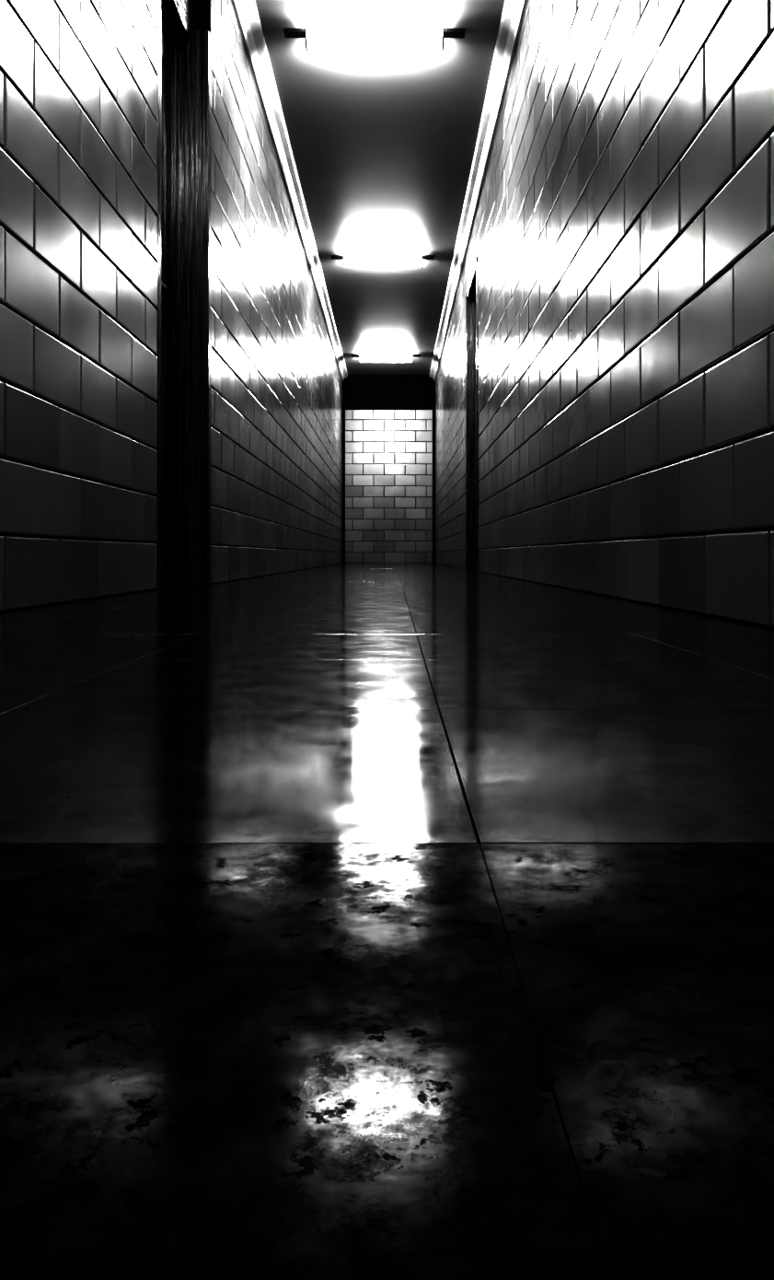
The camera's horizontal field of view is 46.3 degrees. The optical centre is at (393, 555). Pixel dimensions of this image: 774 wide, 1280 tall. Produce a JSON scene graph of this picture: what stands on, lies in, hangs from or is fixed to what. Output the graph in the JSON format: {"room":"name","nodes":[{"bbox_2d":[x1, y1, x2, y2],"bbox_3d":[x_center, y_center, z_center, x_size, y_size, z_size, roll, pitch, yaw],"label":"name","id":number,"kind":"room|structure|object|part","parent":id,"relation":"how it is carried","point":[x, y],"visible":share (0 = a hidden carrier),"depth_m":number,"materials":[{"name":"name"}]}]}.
{"room":"tiled corridor","nodes":[
{"label":"tiled corridor","id":0,"kind":"room"},
{"bbox_2d":[0,0,342,612],"bbox_3d":[-0.801,-1.163,4.625,0.237,2.545,15.250,0,0,0],"label":"wall","id":1,"kind":"structure","parent":0,"point":[78,78],"depth_m":2.53,"materials":[{"name":"tile"}]},
{"bbox_2d":[162,21,171,583],"bbox_3d":[-0.816,-0.900,3.150,0.089,2.004,0.406,0,0,0],"label":"leaf","id":2,"kind":"object","parent":1,"relation":"attached to","point":[166,40],"depth_m":3.27,"materials":[{"name":"black wood"}]},
{"bbox_3d":[-0.796,-0.910,3.025,0.049,0.047,0.114,0,0,0],"label":"handle","id":3,"kind":"part","parent":2,"relation":"part of","materials":[{"name":"black metal"}]},
{"bbox_2d":[156,0,210,589],"bbox_3d":[-0.777,-0.920,3.150,0.186,2.059,0.500,0,0,0],"label":"frame","id":4,"kind":"object","parent":1,"relation":"attached to","point":[191,50],"visible":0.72,"depth_m":3.35,"materials":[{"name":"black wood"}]},
{"bbox_2d":[231,0,348,381],"bbox_3d":[-0.682,-2.393,4.625,0.155,0.085,15.250,0,0,0],"label":"trim","id":5,"kind":"structure","parent":1,"relation":"attached to","point":[246,11],"depth_m":5.23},
{"bbox_2d":[255,0,504,374],"bbox_3d":[-0.092,-2.485,4.625,1.655,0.100,15.570,0,0,0],"label":"ceiling","id":6,"kind":"structure","parent":0,"point":[383,144],"depth_m":5.40,"materials":[{"name":"paint"}]},
{"bbox_2d":[283,27,465,51],"bbox_3d":[-0.085,-2.392,4.200,0.840,0.085,0.128,0,0,0],"label":"ceiling light","id":7,"kind":"object","parent":6,"relation":"attached to","point":[316,39],"depth_m":4.16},
{"bbox_2d":[330,255,434,267],"bbox_3d":[-0.085,-2.392,7.360,0.840,0.085,0.128,0,0,0],"label":"ceiling light","id":8,"kind":"object","parent":6,"relation":"attached to","point":[349,261],"depth_m":7.32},
{"bbox_2d":[351,354,420,361],"bbox_3d":[-0.085,-2.392,11.000,0.840,0.085,0.128,0,0,0],"label":"ceiling light","id":9,"kind":"object","parent":6,"relation":"attached to","point":[363,357],"depth_m":10.95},
{"bbox_2d":[0,563,773,1279],"bbox_3d":[-0.092,0.160,4.546,1.655,0.101,15.727,0,0,0],"label":"floor","id":10,"kind":"structure","parent":0,"point":[357,921],"depth_m":0.26,"materials":[{"name":"tile"}]},
{"bbox_2d":[345,409,432,563],"bbox_3d":[-0.092,-1.163,12.327,1.655,2.545,0.167,0,0,0],"label":"wall","id":11,"kind":"structure","parent":0,"point":[389,453],"depth_m":12.24,"materials":[{"name":"tile"}]},
{"bbox_2d":[342,408,345,563],"bbox_3d":[-0.667,-0.932,12.232,0.035,2.085,0.034,0,0,0],"label":"trim","id":12,"kind":"structure","parent":11,"relation":"attached to","point":[343,410],"depth_m":12.21,"materials":[{"name":"black paint"}]},
{"bbox_2d":[342,374,435,409],"bbox_3d":[-0.058,-2.204,12.229,1.255,0.459,0.039,0,0,0],"label":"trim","id":13,"kind":"structure","parent":11,"relation":"attached to","point":[359,391],"depth_m":12.21,"materials":[{"name":"black paint"}]},
{"bbox_2d":[432,408,435,563],"bbox_3d":[0.552,-0.932,12.232,0.035,2.085,0.034,0,0,0],"label":"trim","id":14,"kind":"structure","parent":11,"relation":"attached to","point":[434,410],"depth_m":12.21,"materials":[{"name":"black paint"}]},
{"bbox_2d":[435,0,773,628],"bbox_3d":[0.651,-1.163,4.625,0.167,2.545,15.250,0,0,0],"label":"wall","id":15,"kind":"structure","parent":0,"point":[622,238],"depth_m":2.21,"materials":[{"name":"tile"}]},
{"bbox_2d":[465,256,478,571],"bbox_3d":[0.624,-0.951,6.520,0.122,2.119,0.900,0,0,0],"label":"frame","id":16,"kind":"object","parent":15,"relation":"attached to","point":[471,296],"visible":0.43,"depth_m":6.92,"materials":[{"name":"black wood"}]},
{"bbox_2d":[429,0,527,381],"bbox_3d":[0.532,-2.393,4.625,0.085,0.085,15.250,0,0,0],"label":"trim","id":17,"kind":"structure","parent":15,"relation":"attached to","point":[513,13],"depth_m":5.24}
]}

